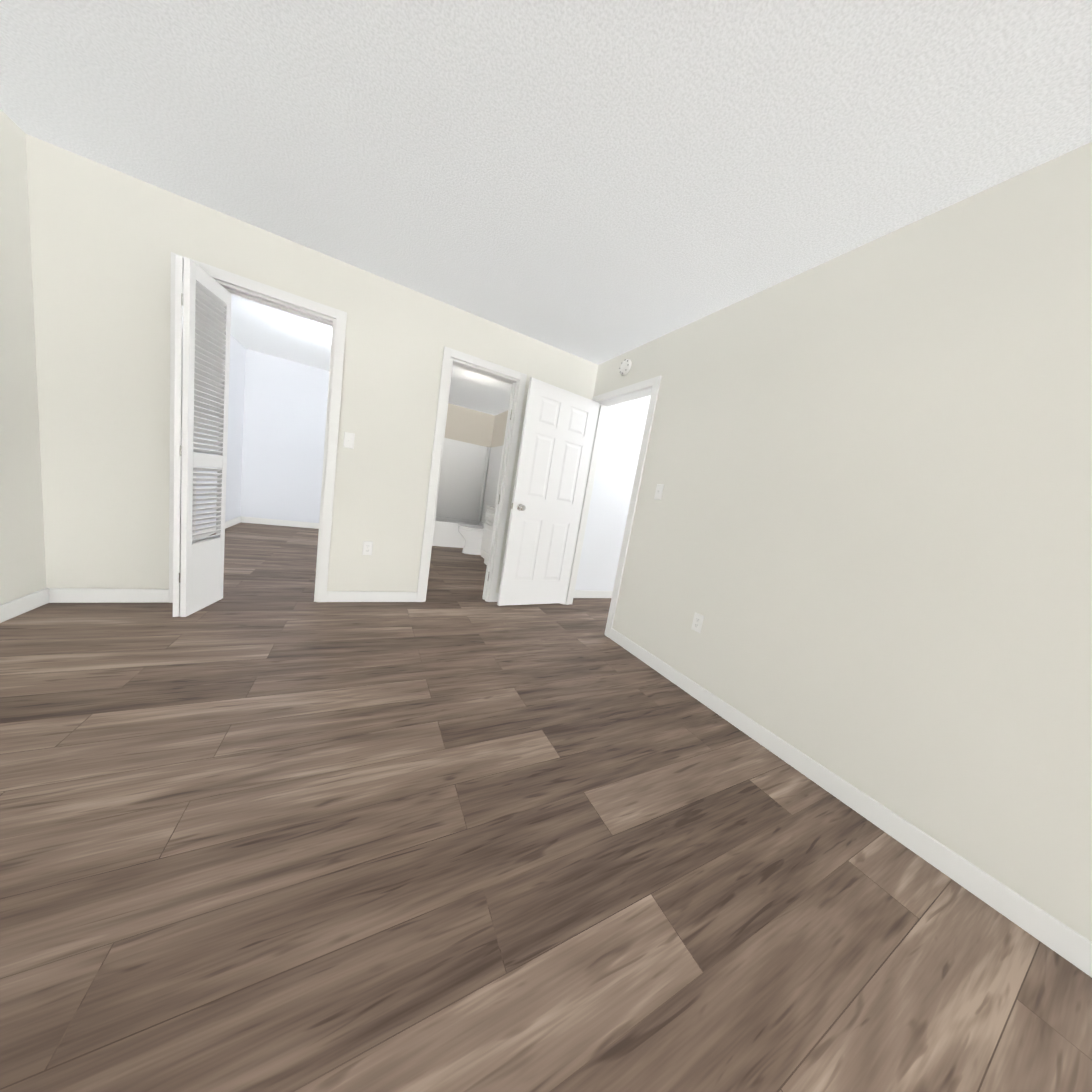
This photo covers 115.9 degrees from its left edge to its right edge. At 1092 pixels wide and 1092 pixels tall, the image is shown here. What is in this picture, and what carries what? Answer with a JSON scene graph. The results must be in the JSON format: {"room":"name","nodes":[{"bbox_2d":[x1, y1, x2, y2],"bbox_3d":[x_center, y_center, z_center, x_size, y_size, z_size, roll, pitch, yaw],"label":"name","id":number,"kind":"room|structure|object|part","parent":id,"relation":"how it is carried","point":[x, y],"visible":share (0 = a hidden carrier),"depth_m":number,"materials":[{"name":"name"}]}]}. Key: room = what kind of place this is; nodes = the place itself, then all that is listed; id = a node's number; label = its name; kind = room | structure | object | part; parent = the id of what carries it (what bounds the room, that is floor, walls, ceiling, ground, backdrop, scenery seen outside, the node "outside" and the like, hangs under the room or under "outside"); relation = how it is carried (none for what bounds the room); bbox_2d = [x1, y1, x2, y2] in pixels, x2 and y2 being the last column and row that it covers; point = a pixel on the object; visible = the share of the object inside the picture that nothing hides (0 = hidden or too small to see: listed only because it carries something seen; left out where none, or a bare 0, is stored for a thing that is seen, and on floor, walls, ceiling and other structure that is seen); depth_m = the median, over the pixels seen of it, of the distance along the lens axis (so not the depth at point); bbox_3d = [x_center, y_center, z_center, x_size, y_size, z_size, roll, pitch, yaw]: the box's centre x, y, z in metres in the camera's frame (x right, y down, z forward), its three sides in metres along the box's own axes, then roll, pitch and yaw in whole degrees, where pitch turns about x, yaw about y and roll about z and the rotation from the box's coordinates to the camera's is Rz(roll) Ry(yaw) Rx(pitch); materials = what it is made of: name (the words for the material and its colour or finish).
{"room":"empty bedroom","nodes":[
{"label":"empty bedroom","id":0,"kind":"room"},
{"bbox_2d":[0,109,245,604],"bbox_3d":[-2.089,-0.538,0.404,0.120,2.440,10.540,5,9,-28],"label":"wall","id":1,"kind":"structure","parent":0,"point":[22,560],"depth_m":1.79,"materials":[{"name":"paint"}]},
{"bbox_2d":[0,588,51,622],"bbox_3d":[-1.426,0.960,-0.924,0.016,0.090,6.800,5,9,-28],"label":"baseboard","id":2,"kind":"structure","parent":1,"relation":"attached to","point":[11,609],"depth_m":1.89,"materials":[{"name":"white wood"}]},
{"bbox_2d":[195,516,243,538],"bbox_3d":[-3.777,-0.065,3.611,0.013,0.090,3.380,5,9,-28],"label":"baseboard","id":3,"kind":"structure","parent":1,"relation":"attached to","point":[237,520],"depth_m":4.60,"materials":[{"name":"white wood"}]},
{"bbox_2d":[26,134,597,592],"bbox_3d":[-1.308,-0.741,2.727,3.655,2.440,0.120,5,9,-28],"label":"wall","id":4,"kind":"structure","parent":0,"point":[106,240],"depth_m":2.09,"materials":[{"name":"paint"}]},
{"bbox_2d":[52,588,168,602],"bbox_3d":[-2.722,0.313,2.157,0.493,0.090,0.013,5,9,-28],"label":"baseboard","id":5,"kind":"structure","parent":4,"relation":"attached to","point":[59,595],"depth_m":2.14,"materials":[{"name":"white wood"}]},
{"bbox_2d":[173,254,231,616],"bbox_3d":[-2.156,-0.579,2.112,0.190,2.024,0.374,5,9,-28],"label":"bifold door","id":6,"kind":"structure","parent":4,"relation":"in","point":[202,333],"depth_m":2.05,"materials":[{"name":"white wood"}]},
{"bbox_3d":[-2.203,-0.492,2.107,0.012,1.842,0.377,3,10,-37],"label":"bifold door hinge","id":7,"kind":"part","parent":6,"relation":"part of","materials":[{"name":"white wood"}]},
{"bbox_2d":[169,252,346,602],"bbox_3d":[-1.986,-0.645,2.400,0.882,2.125,0.154,5,9,-28],"label":"door frame","id":8,"kind":"structure","parent":4,"relation":"attached to","point":[337,318],"depth_m":2.36,"materials":[{"name":"white wood"}]},
{"bbox_2d":[343,432,354,448],"bbox_3d":[-1.471,-0.789,2.552,0.070,0.115,0.019,5,9,-28],"label":"light switch","id":9,"kind":"object","parent":4,"relation":"attached to","point":[349,439],"visible":1,"depth_m":2.56,"materials":[{"name":"white plastic"}]},
{"bbox_2d":[362,541,372,554],"bbox_3d":[-1.438,0.019,2.759,0.070,0.115,0.007,5,9,-28],"label":"electrical outlet","id":10,"kind":"object","parent":4,"relation":"attached to","point":[367,547],"visible":1,"depth_m":2.76,"materials":[{"name":"white plastic"}]},
{"bbox_2d":[326,591,416,601],"bbox_3d":[-1.434,0.423,2.849,0.671,0.090,0.013,5,9,-28],"label":"baseboard","id":11,"kind":"structure","parent":4,"relation":"attached to","point":[332,596],"depth_m":2.83,"materials":[{"name":"white wood"}]},
{"bbox_2d":[416,346,526,601],"bbox_3d":[-0.690,-0.534,3.097,0.722,2.125,0.154,5,9,-28],"label":"door frame","id":12,"kind":"structure","parent":4,"relation":"attached to","point":[451,357],"depth_m":3.00,"materials":[{"name":"white wood"}]},
{"bbox_2d":[487,410,511,580],"bbox_3d":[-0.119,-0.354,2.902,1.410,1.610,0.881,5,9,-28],"label":"door hinges","id":13,"kind":"object","parent":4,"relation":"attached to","point":[499,494],"depth_m":3.21,"materials":[{"name":"white metal"}]},
{"bbox_2d":[497,377,598,605],"bbox_3d":[0.042,-0.412,3.227,0.761,2.025,0.170,5,9,-28],"label":"entry door","id":14,"kind":"structure","parent":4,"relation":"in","point":[559,425],"depth_m":3.21,"materials":[{"name":"white wood"}]},
{"bbox_3d":[-0.259,-0.354,3.084,0.107,0.066,0.170,5,9,-28],"label":"knob","id":15,"kind":"part","parent":14,"relation":"part of","materials":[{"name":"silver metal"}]},
{"bbox_2d":[240,349,494,522],"bbox_3d":[-2.733,-1.417,5.857,3.765,2.440,0.120,5,9,-28],"label":"wall","id":16,"kind":"structure","parent":0,"point":[285,413],"depth_m":5.15,"materials":[{"name":"paint"}]},
{"bbox_2d":[244,517,318,528],"bbox_3d":[-3.659,-0.321,5.546,1.950,0.090,0.016,5,9,-28],"label":"baseboard","id":17,"kind":"structure","parent":16,"relation":"attached to","point":[246,519],"depth_m":5.30,"materials":[{"name":"white wood"}]},
{"bbox_2d":[491,410,507,446],"bbox_3d":[-0.370,-0.948,5.246,0.120,2.440,3.260,5,9,-28],"label":"wall","id":18,"kind":"structure","parent":0,"point":[499,427],"depth_m":6.18,"materials":[{"name":"paint"}]},
{"bbox_2d":[0,522,1091,1091],"bbox_3d":[0.046,0.904,1.837,5.440,0.100,10.540,5,9,-28],"label":"floor","id":19,"kind":"structure","parent":0,"point":[268,822],"depth_m":0.97,"materials":[{"name":"brown laminate"}]},
{"bbox_2d":[432,438,502,547],"bbox_3d":[-1.700,-0.957,5.955,1.543,1.840,0.818,5,9,-28],"label":"bathtub","id":20,"kind":"object","parent":19,"relation":"on","point":[468,482],"visible":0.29,"depth_m":6.36,"materials":[{"name":"white plastic"}]},
{"bbox_2d":[458,508,486,554],"bbox_3d":[-1.074,-0.252,5.546,0.702,0.775,0.507,5,9,-28],"label":"toilet","id":21,"kind":"object","parent":19,"relation":"on","point":[472,535],"visible":0.58,"depth_m":5.45,"materials":[{"name":"white ceramic"}]},
{"bbox_2d":[480,506,494,564],"bbox_3d":[-0.444,-0.100,4.563,0.522,0.950,1.064,5,9,-28],"label":"bathroom vanity","id":22,"kind":"object","parent":19,"relation":"on","point":[486,536],"visible":0.06,"depth_m":4.74,"materials":[{"name":"white wood"}]},
{"bbox_2d":[0,0,1091,415],"bbox_3d":[0.448,-1.579,1.484,5.440,0.100,10.540,5,9,-28],"label":"ceiling","id":23,"kind":"structure","parent":0,"point":[598,182],"depth_m":1.30,"materials":[{"name":"white paint"}]},
{"bbox_2d":[575,396,649,590],"bbox_3d":[1.079,-0.556,4.144,1.665,2.440,0.120,5,9,-28],"label":"wall","id":24,"kind":"structure","parent":0,"point":[621,442],"depth_m":3.90,"materials":[{"name":"paint"}]},
{"bbox_2d":[573,590,612,597],"bbox_3d":[0.871,0.601,4.222,1.545,0.090,0.013,5,9,-28],"label":"baseboard","id":25,"kind":"structure","parent":24,"relation":"attached to","point":[577,593],"depth_m":4.04,"materials":[{"name":"white wood"}]},
{"bbox_2d":[593,142,1091,941],"bbox_3d":[1.883,0.069,0.659,0.120,2.440,6.920,5,9,-28],"label":"wall","id":26,"kind":"structure","parent":0,"point":[861,536],"depth_m":1.36,"materials":[{"name":"paint"}]},
{"bbox_2d":[560,376,661,637],"bbox_3d":[0.566,-0.342,3.180,0.154,2.125,0.902,5,9,-28],"label":"door frame","id":27,"kind":"structure","parent":26,"relation":"attached to","point":[634,391],"depth_m":2.94,"materials":[{"name":"white wood"}]},
{"bbox_2d":[619,359,631,375],"bbox_3d":[0.686,-1.561,2.979,0.038,0.132,0.132,5,9,-28],"label":"smoke detector","id":28,"kind":"object","parent":26,"relation":"attached to","point":[625,367],"visible":1,"depth_m":2.95,"materials":[{"name":"white plastic"}]},
{"bbox_2d":[654,484,663,499],"bbox_3d":[0.834,-0.403,2.540,0.019,0.115,0.070,5,9,-28],"label":"light switch","id":29,"kind":"object","parent":26,"relation":"attached to","point":[659,491],"visible":1,"depth_m":2.54,"materials":[{"name":"white plastic"}]},
{"bbox_2d":[691,612,703,632],"bbox_3d":[0.962,0.487,2.173,0.007,0.115,0.070,5,9,-28],"label":"electrical outlet","id":30,"kind":"object","parent":26,"relation":"attached to","point":[697,623],"visible":1,"depth_m":2.17,"materials":[{"name":"white plastic"}]},
{"bbox_2d":[609,628,1091,976],"bbox_3d":[1.873,1.315,0.336,0.016,0.090,5.878,5,9,-28],"label":"baseboard","id":31,"kind":"structure","parent":26,"relation":"attached to","point":[1056,936],"depth_m":1.29,"materials":[{"name":"white wood"}]}
]}

